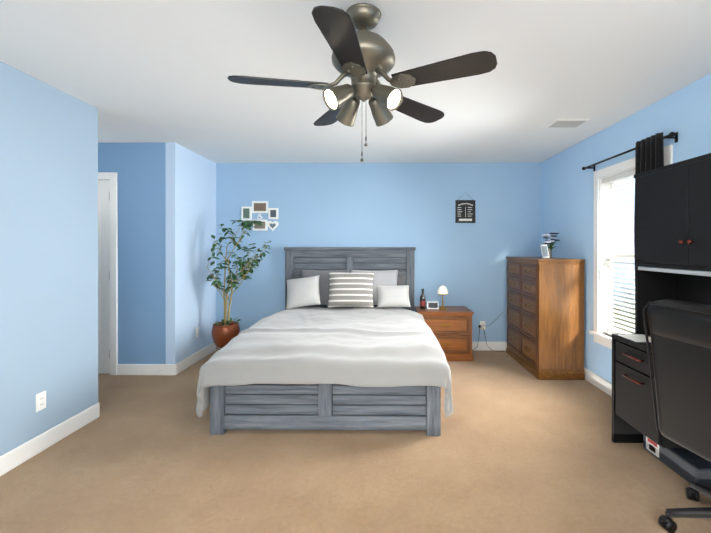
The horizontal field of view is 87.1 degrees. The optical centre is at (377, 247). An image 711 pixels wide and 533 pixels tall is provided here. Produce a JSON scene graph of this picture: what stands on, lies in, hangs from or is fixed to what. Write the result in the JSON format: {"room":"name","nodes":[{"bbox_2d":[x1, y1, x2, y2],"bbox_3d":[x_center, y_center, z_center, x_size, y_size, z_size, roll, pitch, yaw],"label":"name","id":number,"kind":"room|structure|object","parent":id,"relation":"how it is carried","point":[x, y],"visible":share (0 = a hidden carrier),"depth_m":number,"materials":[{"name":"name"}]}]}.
{"room":"bedroom","nodes":[
{"label":"bedroom","id":0,"kind":"room"},
{"bbox_2d":[0,61,97,455],"bbox_3d":[-2.288,0.127,0.587,0.100,2.440,4.740,0,0,1],"label":"wall","id":1,"kind":"structure","parent":0,"point":[49,239],"depth_m":2.48,"materials":[{"name":"blue paint"}]},
{"bbox_2d":[36,390,45,411],"bbox_3d":[-2.214,1.013,2.458,0.009,0.116,0.072,0,0,1],"label":"electrical outlet","id":2,"kind":"object","parent":1,"relation":"attached to","point":[41,401],"visible":1,"depth_m":2.45,"materials":[{"name":"white plastic"}]},
{"bbox_2d":[0,402,99,475],"bbox_3d":[-2.231,1.289,0.588,0.014,0.115,4.740,0,0,1],"label":"baseboard","id":3,"kind":"structure","parent":1,"relation":"attached to","point":[19,455],"depth_m":2.49,"materials":[{"name":"white"}]},
{"bbox_2d":[98,142,165,363],"bbox_3d":[-2.988,0.120,3.974,1.530,2.440,0.100,0,0,1],"label":"wall","id":4,"kind":"structure","parent":0,"point":[139,169],"depth_m":3.92,"materials":[{"name":"blue paint"}]},
{"bbox_2d":[98,172,117,374],"bbox_3d":[-3.203,0.278,3.920,0.950,2.125,0.103,0,0,1],"label":"door frame","id":5,"kind":"structure","parent":4,"relation":"attached to","point":[107,279],"depth_m":3.92,"materials":[{"name":"white wood"}]},
{"bbox_2d":[117,364,172,374],"bbox_3d":[-2.433,1.283,3.913,0.600,0.115,0.014,0,0,1],"label":"baseboard","id":6,"kind":"structure","parent":4,"relation":"attached to","point":[122,369],"depth_m":3.91,"materials":[{"name":"white"}]},
{"bbox_2d":[165,142,215,363],"bbox_3d":[-2.168,0.120,4.401,0.100,2.440,0.970,0,0,1],"label":"wall","id":7,"kind":"structure","parent":0,"point":[190,228],"depth_m":4.19,"materials":[{"name":"blue paint"}]},
{"bbox_2d":[173,342,216,374],"bbox_3d":[-2.112,1.282,4.375,0.014,0.115,0.944,0,0,1],"label":"baseboard","id":8,"kind":"structure","parent":7,"relation":"attached to","point":[187,362],"depth_m":4.27,"materials":[{"name":"white"}]},
{"bbox_2d":[196,327,198,337],"bbox_3d":[-2.114,1.000,4.386,0.009,0.116,0.072,0,0,1],"label":"electrical outlet","id":9,"kind":"object","parent":7,"relation":"attached to","point":[197,331],"visible":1,"depth_m":4.38,"materials":[{"name":"white plastic"}]},
{"bbox_2d":[0,350,710,532],"bbox_3d":[-0.843,1.375,1.539,6.070,0.060,6.870,0,0,1],"label":"floor","id":10,"kind":"structure","parent":0,"point":[515,447],"depth_m":2.23,"materials":[{"name":"carpet"}]},
{"bbox_2d":[207,220,270,349],"bbox_3d":[-1.615,0.510,4.324,0.766,1.659,0.697,0,0,1],"label":"plant","id":11,"kind":"object","parent":10,"relation":"on","point":[224,332],"visible":0.94,"depth_m":4.28,"materials":[{"name":"green plant"}]},
{"bbox_2d":[196,247,452,435],"bbox_3d":[-0.358,0.671,3.709,1.830,1.340,2.286,0,0,1],"label":"bed","id":12,"kind":"object","parent":10,"relation":"on","point":[346,339],"visible":1,"depth_m":2.69,"materials":[{"name":"white fabric"}]},
{"bbox_2d":[286,275,319,308],"bbox_3d":[-0.897,0.538,4.503,0.440,0.420,0.150,-8,-32,1],"label":"pillow","id":13,"kind":"object","parent":12,"relation":"on","point":[304,291],"depth_m":4.43,"materials":[{"name":"white fabric"}]},
{"bbox_2d":[196,307,452,416],"bbox_3d":[-0.359,0.960,3.633,1.830,0.483,2.135,0,0,1],"label":"comforter","id":14,"kind":"object","parent":12,"relation":"on","point":[293,361],"depth_m":2.69,"materials":[{"name":"white fabric"}]},
{"bbox_2d":[301,270,348,303],"bbox_3d":[-0.656,0.499,4.645,0.640,0.470,0.160,0,-10,1],"label":"pillow","id":15,"kind":"object","parent":12,"relation":"on","point":[322,275],"depth_m":4.59,"materials":[{"name":"grey fabric"}]},
{"bbox_2d":[377,285,410,306],"bbox_3d":[0.193,0.589,4.492,0.420,0.300,0.140,0,-30,-3],"label":"pillow","id":16,"kind":"object","parent":12,"relation":"on","point":[387,295],"depth_m":4.43,"materials":[{"name":"white fabric"}]},
{"bbox_2d":[397,273,406,285],"bbox_3d":[0.175,0.526,4.692,0.420,0.420,0.120,0,-8,1],"label":"pillow","id":17,"kind":"object","parent":12,"relation":"on","point":[401,277],"depth_m":4.67,"materials":[{"name":"grey fabric"}]},
{"bbox_2d":[415,306,473,360],"bbox_3d":[0.804,1.049,4.595,0.656,0.580,0.474,0,0,1],"label":"nightstand","id":18,"kind":"object","parent":10,"relation":"on","point":[450,327],"visible":0.69,"depth_m":4.38,"materials":[{"name":"brown wood"}]},
{"bbox_2d":[420,289,425,308],"bbox_3d":[0.559,0.636,4.618,0.072,0.246,0.072,0,0,1],"label":"bottle","id":19,"kind":"object","parent":18,"relation":"on","point":[422,301],"visible":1,"depth_m":4.59,"materials":[{"name":"black glass"}]},
{"bbox_2d":[427,301,438,308],"bbox_3d":[0.679,0.714,4.591,0.140,0.094,0.045,0,0,1],"label":"alarm clock","id":20,"kind":"object","parent":18,"relation":"on","point":[432,304],"visible":1,"depth_m":4.57,"materials":[{"name":"white plastic"}]},
{"bbox_2d":[437,285,447,308],"bbox_3d":[0.804,0.609,4.605,0.132,0.301,0.132,0,0,1],"label":"table lamp","id":21,"kind":"object","parent":18,"relation":"on","point":[442,290],"visible":1,"depth_m":4.57,"materials":[{"name":"gold metal"}]},
{"bbox_2d":[506,257,584,379],"bbox_3d":[1.851,0.730,4.250,0.488,1.220,0.986,0,0,1],"label":"dresser","id":22,"kind":"object","parent":10,"relation":"on","point":[545,318],"visible":1,"depth_m":3.78,"materials":[{"name":"brown wood"}]},
{"bbox_2d":[540,245,549,257],"bbox_3d":[1.839,0.049,4.115,0.100,0.158,0.052,0,0,-24],"label":"photo card","id":23,"kind":"object","parent":22,"relation":"on","point":[544,251],"visible":0.86,"depth_m":4.10,"materials":[{"name":"grey"}]},
{"bbox_2d":[541,232,559,257],"bbox_3d":[1.942,-0.027,4.210,0.204,0.293,0.212,0,0,1],"label":"flower vase","id":24,"kind":"object","parent":22,"relation":"on","point":[551,242],"visible":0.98,"depth_m":4.18,"materials":[{"name":"grey"}]},
{"bbox_2d":[612,153,710,447],"bbox_3d":[1.831,0.422,1.854,0.488,1.845,1.460,0,0,1],"label":"desk","id":25,"kind":"object","parent":10,"relation":"on","point":[673,231],"visible":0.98,"depth_m":2.34,"materials":[{"name":"black painted wood"},{"name":"silver metal"},{"name":"copper"}]},
{"bbox_2d":[642,299,710,532],"bbox_3d":[1.659,0.799,1.677,0.691,1.089,0.722,0,0,1],"label":"office chair","id":26,"kind":"object","parent":10,"relation":"on","point":[680,373],"visible":1,"depth_m":1.72,"materials":[{"name":"black plastic"}]},
{"bbox_2d":[643,434,710,488],"bbox_3d":[1.899,1.284,2.280,0.262,0.120,0.430,0,0,1],"label":"storage box","id":27,"kind":"object","parent":10,"relation":"on","point":[687,465],"visible":0.62,"depth_m":2.18,"materials":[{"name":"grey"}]},
{"bbox_2d":[0,0,710,162],"bbox_3d":[-0.843,-1.125,1.534,6.070,0.060,6.870,0,0,1],"label":"ceiling","id":28,"kind":"structure","parent":0,"point":[139,71],"depth_m":2.29,"materials":[{"name":"white paint"}]},
{"bbox_2d":[227,3,496,161],"bbox_3d":[-0.089,-0.750,1.724,1.148,0.691,1.142,0,0,1],"label":"fan","id":29,"kind":"object","parent":28,"relation":"hanging from","point":[363,58],"visible":1,"depth_m":1.65,"materials":[{"name":"brown wood"}]},
{"bbox_2d":[545,119,589,127],"bbox_3d":[1.671,-1.092,3.293,0.300,0.012,0.220,0,0,1],"label":"ceiling vent","id":30,"kind":"object","parent":28,"relation":"in","point":[565,123],"visible":1,"depth_m":3.27,"materials":[{"name":"white metal"}]},
{"bbox_2d":[216,162,541,341],"bbox_3d":[0.007,0.119,4.913,4.440,2.440,0.100,0,0,1],"label":"wall","id":31,"kind":"structure","parent":0,"point":[365,205],"depth_m":4.86,"materials":[{"name":"blue paint"}]},
{"bbox_2d":[241,201,278,230],"bbox_3d":[-1.533,-0.405,4.867,0.486,0.393,0.020,0,0,1],"label":"picture frame","id":32,"kind":"object","parent":31,"relation":"attached to","point":[256,207],"visible":0.98,"depth_m":4.86,"materials":[{"name":"white"}]},
{"bbox_2d":[217,342,506,350],"bbox_3d":[-0.003,1.281,4.858,4.220,0.115,0.014,0,0,1],"label":"baseboard","id":33,"kind":"structure","parent":31,"relation":"attached to","point":[482,346],"depth_m":4.84,"materials":[{"name":"white wood"}]},
{"bbox_2d":[455,195,474,222],"bbox_3d":[1.140,-0.519,4.843,0.257,0.406,0.013,0,0,1],"label":"sign","id":34,"kind":"object","parent":31,"relation":"attached to","point":[464,211],"visible":1,"depth_m":4.84,"materials":[{"name":"black"}]},
{"bbox_2d":[472,312,504,351],"bbox_3d":[1.391,1.086,4.804,0.472,0.496,0.093,0,0,1],"label":"electrical outlet","id":35,"kind":"object","parent":31,"relation":"attached to","point":[482,326],"visible":0.96,"depth_m":4.82,"materials":[{"name":"white"}]},
{"bbox_2d":[542,73,710,382],"bbox_3d":[2.142,0.125,1.506,0.100,2.440,6.670,0,0,1],"label":"wall","id":36,"kind":"structure","parent":0,"point":[568,193],"depth_m":3.65,"materials":[{"name":"blue paint"}]},
{"bbox_2d":[584,367,611,396],"bbox_3d":[2.083,1.287,1.508,0.018,0.115,6.670,0,0,1],"label":"baseboard","id":37,"kind":"structure","parent":36,"relation":"attached to","point":[591,377],"depth_m":3.55,"materials":[{"name":"white"}]},
{"bbox_2d":[582,132,677,257],"bbox_3d":[2.053,0.209,3.132,0.110,2.065,1.156,0,0,1],"label":"curtain rod","id":38,"kind":"object","parent":36,"relation":"attached to","point":[649,153],"visible":0.23,"depth_m":2.79,"materials":[{"name":"black metal"}]},
{"bbox_2d":[634,132,663,257],"bbox_3d":[2.028,0.210,2.802,0.068,2.065,0.303,0,0,1],"label":"curtain","id":39,"kind":"object","parent":38,"relation":"hanging from","point":[649,152],"depth_m":2.79,"materials":[{"name":"black fabric"}]},
{"bbox_2d":[589,145,672,348],"bbox_3d":[2.140,0.092,3.140,0.162,1.650,1.010,0,0,1],"label":"window","id":40,"kind":"structure","parent":36,"relation":"in","point":[601,338],"depth_m":3.54,"materials":[{"name":"white wood"}]},
{"bbox_2d":[601,169,634,335],"bbox_3d":[2.139,0.082,3.140,0.048,1.452,0.788,0,0,1],"label":"window blinds","id":41,"kind":"object","parent":40,"relation":"attached to","point":[630,173],"visible":0.56,"depth_m":3.30,"materials":[{"name":"white plastic"}]},
{"label":"outside","id":42,"kind":"structure","parent":0,"visible":0},
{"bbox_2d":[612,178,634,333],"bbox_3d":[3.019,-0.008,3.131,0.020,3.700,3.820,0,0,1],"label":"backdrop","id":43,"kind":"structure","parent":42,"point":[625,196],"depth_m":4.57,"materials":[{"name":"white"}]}
]}

